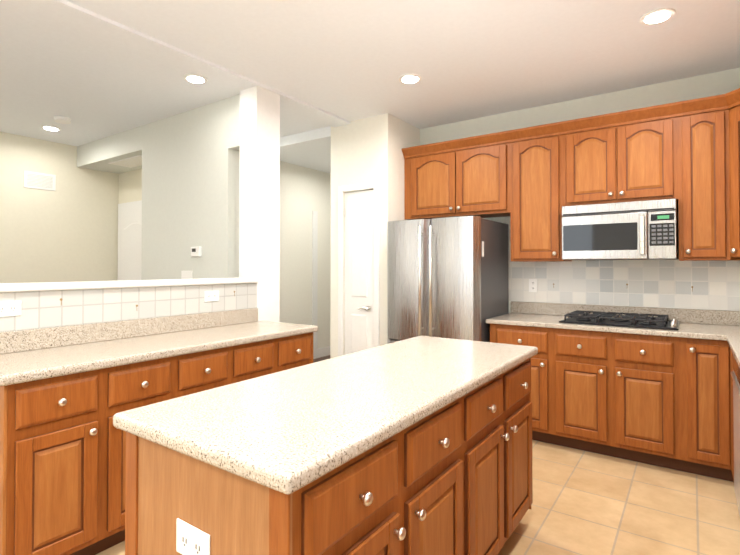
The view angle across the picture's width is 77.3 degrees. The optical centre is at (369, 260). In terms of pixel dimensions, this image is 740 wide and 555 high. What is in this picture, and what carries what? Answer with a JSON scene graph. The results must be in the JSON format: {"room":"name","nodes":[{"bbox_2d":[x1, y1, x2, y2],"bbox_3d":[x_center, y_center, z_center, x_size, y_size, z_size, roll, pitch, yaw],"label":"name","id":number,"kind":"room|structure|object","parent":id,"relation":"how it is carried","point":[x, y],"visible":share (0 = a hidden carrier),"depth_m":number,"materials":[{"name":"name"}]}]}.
{"room":"kitchen","nodes":[
{"label":"kitchen","id":0,"kind":"room"},
{"bbox_2d":[0,132,75,331],"bbox_3d":[-4.609,0.012,3.765,0.130,2.720,5.200,-1,-1,35],"label":"wall","id":1,"kind":"structure","parent":0,"point":[38,226],"depth_m":5.05,"materials":[{"name":"paint"}]},
{"bbox_2d":[24,171,55,190],"bbox_3d":[-3.619,-0.872,5.073,0.011,0.180,0.300,-1,-1,35],"label":"air vent","id":2,"kind":"object","parent":1,"relation":"in","point":[37,180],"visible":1,"depth_m":5.07,"materials":[{"name":"paint"}]},
{"bbox_2d":[108,155,141,167],"bbox_3d":[-2.588,-1.086,5.089,0.650,0.010,0.260,-1,-1,35],"label":"ceiling","id":3,"kind":"structure","parent":0,"point":[133,161],"depth_m":5.10,"materials":[{"name":"paint"}]},
{"bbox_2d":[76,88,267,324],"bbox_3d":[-1.997,0.024,4.743,3.000,2.720,0.610,-1,-1,35],"label":"wall","id":4,"kind":"structure","parent":0,"point":[226,189],"depth_m":4.12,"materials":[{"name":"paint"}]},
{"bbox_2d":[0,283,256,331],"bbox_3d":[-1.865,0.244,2.034,0.006,0.187,3.538,-1,-1,35],"label":"wall tiles","id":5,"kind":"structure","parent":4,"relation":"attached to","point":[42,309],"depth_m":2.63,"materials":[{"name":"tile"}]},
{"bbox_2d":[0,301,20,316],"bbox_3d":[-1.734,0.231,2.210,0.008,0.072,0.115,-1,-1,35],"label":"outlet","id":6,"kind":"object","parent":5,"relation":"attached to","point":[10,308],"visible":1,"depth_m":2.22,"materials":[{"name":"paint"}]},
{"bbox_2d":[204,291,218,301],"bbox_3d":[-1.078,0.243,3.154,0.008,0.072,0.115,-1,-1,35],"label":"outlet","id":7,"kind":"object","parent":5,"relation":"attached to","point":[209,296],"visible":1,"depth_m":3.15,"materials":[{"name":"paint"}]},
{"bbox_2d":[0,308,257,351],"bbox_3d":[-1.343,0.398,2.765,0.020,0.100,1.738,-1,-1,35],"label":"backsplash","id":8,"kind":"structure","parent":4,"relation":"attached to","point":[20,341],"depth_m":2.61,"materials":[{"name":"beige stone"}]},
{"bbox_2d":[0,277,257,291],"bbox_3d":[-2.209,0.126,1.666,0.195,0.037,4.538,-1,-1,35],"label":"ledge","id":9,"kind":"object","parent":4,"relation":"attached to","point":[51,286],"depth_m":2.63,"materials":[{"name":"paint"}]},
{"bbox_2d":[118,200,141,276],"bbox_3d":[-2.758,0.343,5.484,0.900,2.100,0.015,-1,-1,35],"label":"door frame","id":10,"kind":"structure","parent":4,"relation":"attached to","point":[136,203],"depth_m":5.66,"materials":[{"name":"paint"}]},
{"bbox_2d":[119,206,141,280],"bbox_3d":[-2.766,0.377,5.472,0.750,2.017,0.041,-1,-1,35],"label":"door","id":11,"kind":"structure","parent":4,"relation":"in","point":[130,234],"depth_m":5.52,"materials":[{"name":"paint"}]},
{"bbox_2d":[181,271,191,278],"bbox_3d":[-1.634,0.149,4.125,0.160,0.115,0.006,-1,-1,35],"label":"switch plate","id":12,"kind":"object","parent":4,"relation":"attached to","point":[186,274],"visible":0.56,"depth_m":4.12,"materials":[{"name":"paint"}]},
{"bbox_2d":[191,247,201,256],"bbox_3d":[-1.515,-0.078,4.032,0.125,0.085,0.029,-1,-1,35],"label":"thermostat","id":13,"kind":"object","parent":4,"relation":"attached to","point":[196,251],"visible":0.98,"depth_m":4.01,"materials":[{"name":"paint"}]},
{"bbox_2d":[132,126,327,348],"bbox_3d":[-1.177,0.043,6.237,0.140,2.720,3.980,-1,-1,35],"label":"wall","id":14,"kind":"structure","parent":0,"point":[294,191],"depth_m":6.32,"materials":[{"name":"paint"}]},
{"bbox_2d":[312,211,327,358],"bbox_3d":[-1.099,0.342,6.210,0.014,2.120,3.730,-1,-1,35],"label":"door frame","id":15,"kind":"structure","parent":14,"relation":"attached to","point":[321,352],"depth_m":6.65,"materials":[{"name":"paint"}]},
{"bbox_2d":[313,355,329,362],"bbox_3d":[-2.198,1.405,4.056,3.735,0.060,8.700,-1,-1,35],"label":"floor","id":16,"kind":"structure","parent":0,"point":[321,358],"depth_m":6.61,"materials":[{"name":"tile"}]},
{"bbox_2d":[328,126,339,358],"bbox_3d":[0.486,0.036,5.738,0.120,2.720,2.900,-1,-1,35],"label":"wall","id":17,"kind":"structure","parent":0,"point":[333,178],"depth_m":4.56,"materials":[{"name":"paint"}]},
{"bbox_2d":[340,117,371,354],"bbox_3d":[-0.092,0.020,4.448,0.405,2.720,0.120,-1,-1,35],"label":"wall","id":18,"kind":"structure","parent":0,"point":[355,137],"depth_m":4.43,"materials":[{"name":"paint"}]},
{"bbox_2d":[328,181,378,355],"bbox_3d":[-0.114,0.327,4.376,0.687,2.105,0.016,-1,-1,35],"label":"door frame","id":19,"kind":"structure","parent":18,"relation":"attached to","point":[372,185],"depth_m":4.40,"materials":[{"name":"paint"}]},
{"bbox_2d":[344,190,373,354],"bbox_3d":[-0.105,0.355,4.385,0.354,2.032,0.080,-1,-1,35],"label":"pantry door","id":20,"kind":"structure","parent":18,"relation":"in","point":[359,267],"depth_m":4.39,"materials":[{"name":"paint"}]},
{"bbox_2d":[0,0,739,173],"bbox_3d":[-0.887,-1.346,3.178,6.930,0.180,8.700,-1,-1,35],"label":"ceiling","id":21,"kind":"structure","parent":0,"point":[93,70],"depth_m":3.08,"materials":[{"name":"paint"}]},
{"bbox_2d":[41,125,60,130],"bbox_3d":[-3.219,-1.332,4.667,0.169,0.011,0.169,0,-1,29],"label":"recessed light","id":22,"kind":"object","parent":21,"relation":"in","point":[51,128],"depth_m":4.65,"materials":[{"name":"paint"}]},
{"bbox_2d":[54,116,70,123],"bbox_3d":[-2.898,-1.323,4.358,0.140,0.036,0.140,-1,-1,35],"label":"smoke detector","id":23,"kind":"object","parent":21,"relation":"attached to","point":[62,119],"visible":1,"depth_m":4.32,"materials":[{"name":"paint"}]},
{"bbox_2d":[183,74,207,83],"bbox_3d":[-1.296,-1.347,3.439,0.169,0.011,0.169,0,-1,11],"label":"recessed light","id":24,"kind":"object","parent":21,"relation":"in","point":[192,78],"depth_m":3.43,"materials":[{"name":"paint"}]},
{"bbox_2d":[399,74,421,83],"bbox_3d":[0.299,-1.347,3.437,0.169,0.011,0.169,0,-1,-4],"label":"recessed light","id":25,"kind":"object","parent":21,"relation":"in","point":[407,78],"depth_m":3.42,"materials":[{"name":"paint"}]},
{"bbox_2d":[640,8,675,24],"bbox_3d":[1.602,-1.358,2.579,0.169,0.011,0.169,0,-1,-4],"label":"recessed light","id":26,"kind":"object","parent":21,"relation":"in","point":[657,16],"depth_m":2.56,"materials":[{"name":"paint"}]},
{"bbox_2d":[372,113,419,345],"bbox_3d":[0.277,0.021,4.477,0.135,2.720,0.590,-1,-1,35],"label":"wall","id":27,"kind":"structure","parent":0,"point":[390,134],"depth_m":4.26,"materials":[{"name":"paint"}]},
{"bbox_2d":[96,440,739,554],"bbox_3d":[-0.212,1.371,1.346,3.770,0.060,6.520,-1,-1,35],"label":"floor","id":28,"kind":"structure","parent":0,"point":[587,503],"depth_m":2.50,"materials":[{"name":"tile"}]},
{"bbox_2d":[0,356,179,554],"bbox_3d":[-1.411,0.913,2.209,0.538,0.876,0.712,-1,-1,35],"label":"base cabinet","id":29,"kind":"object","parent":28,"relation":"on","point":[67,393],"depth_m":1.95,"materials":[{"name":"wood"}]},
{"bbox_2d":[0,320,317,387],"bbox_3d":[-1.103,0.468,2.644,0.552,0.042,1.816,-1,-1,35],"label":"countertop","id":30,"kind":"structure","parent":29,"relation":"on","point":[35,364],"depth_m":2.32,"materials":[{"name":"beige stone"}]},
{"bbox_2d":[180,340,279,396],"bbox_3d":[-1.007,0.921,2.788,0.538,0.876,0.700,-1,-1,35],"label":"base cabinet","id":31,"kind":"object","parent":28,"relation":"on","point":[203,371],"depth_m":2.64,"materials":[{"name":"wood"}]},
{"bbox_2d":[280,332,312,370],"bbox_3d":[-0.704,0.926,3.224,0.538,0.876,0.363,-1,-1,35],"label":"base cabinet","id":32,"kind":"object","parent":28,"relation":"on","point":[295,351],"depth_m":3.07,"materials":[{"name":"wood"}]},
{"bbox_2d":[125,352,537,554],"bbox_3d":[0.086,0.909,1.828,0.691,0.876,1.751,-1,-1,35],"label":"kitchen island","id":33,"kind":"object","parent":28,"relation":"on","point":[419,445],"depth_m":1.27,"materials":[{"name":"wood"}]},
{"bbox_2d":[113,336,537,499],"bbox_3d":[0.070,0.458,1.847,0.695,0.042,1.805,-1,-1,35],"label":"island countertop","id":34,"kind":"structure","parent":33,"relation":"on","point":[270,432],"depth_m":1.34,"materials":[{"name":"beige stone"}]},
{"bbox_2d":[387,216,508,343],"bbox_3d":[0.667,0.519,4.044,0.845,1.712,0.805,-1,-1,35],"label":"fridge","id":35,"kind":"object","parent":28,"relation":"on","point":[447,277],"visible":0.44,"depth_m":3.74,"materials":[{"name":"metal"}]},
{"bbox_2d":[486,301,729,479],"bbox_3d":[1.703,0.862,3.454,1.500,1.011,0.637,-1,-1,35],"label":"base cabinet","id":36,"kind":"object","parent":28,"relation":"on","point":[670,399],"depth_m":3.12,"materials":[{"name":"wood"}]},
{"bbox_2d":[559,310,679,329],"bbox_3d":[1.824,0.425,3.383,0.730,0.060,0.500,-1,-1,35],"label":"cooktop","id":37,"kind":"object","parent":36,"relation":"in","point":[637,320],"visible":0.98,"depth_m":3.28,"materials":[{"name":"metal"}]},
{"bbox_2d":[722,311,739,515],"bbox_3d":[1.195,0.829,0.847,0.644,1.011,5.497,-1,-1,35],"label":"base cabinet","id":38,"kind":"object","parent":28,"relation":"on","point":[730,325],"depth_m":2.76,"materials":[{"name":"wood"}]},
{"bbox_2d":[420,68,739,312],"bbox_3d":[1.752,0.013,3.895,3.195,2.720,0.120,-1,-1,35],"label":"wall","id":39,"kind":"structure","parent":0,"point":[722,82],"depth_m":3.80,"materials":[{"name":"paint"}]},
{"bbox_2d":[402,138,461,219],"bbox_3d":[0.659,-0.731,4.388,0.601,0.670,0.328,-1,-1,35],"label":"upper cabinet","id":40,"kind":"object","parent":39,"relation":"attached to","point":[432,172],"depth_m":4.24,"materials":[{"name":"wood"}]},
{"bbox_2d":[462,130,509,217],"bbox_3d":[1.027,-0.734,4.132,0.546,0.670,0.328,-1,-1,35],"label":"upper cabinet","id":41,"kind":"object","parent":39,"relation":"attached to","point":[485,158],"depth_m":3.96,"materials":[{"name":"wood"}]},
{"bbox_2d":[506,122,571,261],"bbox_3d":[1.422,-0.532,3.855,0.415,1.080,0.328,-1,-1,35],"label":"upper cabinet","id":42,"kind":"object","parent":39,"relation":"attached to","point":[531,181],"depth_m":3.72,"materials":[{"name":"wood"}]},
{"bbox_2d":[562,111,629,205],"bbox_3d":[1.771,-0.748,3.614,0.437,0.655,0.328,-1,-1,35],"label":"upper cabinet","id":43,"kind":"object","parent":39,"relation":"attached to","point":[595,149],"depth_m":3.47,"materials":[{"name":"wood"}]},
{"bbox_2d":[562,198,677,259],"bbox_3d":[1.866,-0.211,3.469,0.730,0.408,0.446,-1,-1,35],"label":"microwave","id":44,"kind":"object","parent":43,"relation":"attached to","point":[641,230],"visible":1,"depth_m":3.30,"materials":[{"name":"metal"}]},
{"bbox_2d":[508,258,739,310],"bbox_3d":[2.137,0.170,3.549,2.178,0.373,0.006,-1,-1,35],"label":"tile backsplash","id":45,"kind":"structure","parent":39,"relation":"attached to","point":[670,283],"depth_m":3.61,"materials":[{"name":"tile"}]},
{"bbox_2d":[529,279,536,291],"bbox_3d":[1.423,0.217,4.036,0.072,0.115,0.008,-1,-1,35],"label":"electrical outlet","id":46,"kind":"object","parent":45,"relation":"attached to","point":[532,285],"visible":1,"depth_m":4.03,"materials":[{"name":"plastic"}]},
{"bbox_2d":[626,103,673,201],"bbox_3d":[2.028,-0.750,3.436,0.437,0.655,0.328,-1,-1,35],"label":"upper cabinet","id":47,"kind":"object","parent":39,"relation":"attached to","point":[650,130],"depth_m":3.27,"materials":[{"name":"wood"}]},
{"bbox_2d":[674,88,739,260],"bbox_3d":[2.331,-0.541,3.194,0.333,1.080,0.374,-1,-1,35],"label":"upper cabinet","id":48,"kind":"object","parent":39,"relation":"attached to","point":[701,125],"depth_m":3.09,"materials":[{"name":"wood"}]},
{"bbox_2d":[730,100,739,251],"bbox_3d":[2.384,-0.512,2.821,0.271,0.882,0.271,-1,-1,35],"label":"upper cabinet","id":49,"kind":"object","parent":39,"relation":"attached to","point":[734,104],"depth_m":2.97,"materials":[{"name":"wood"}]}
]}

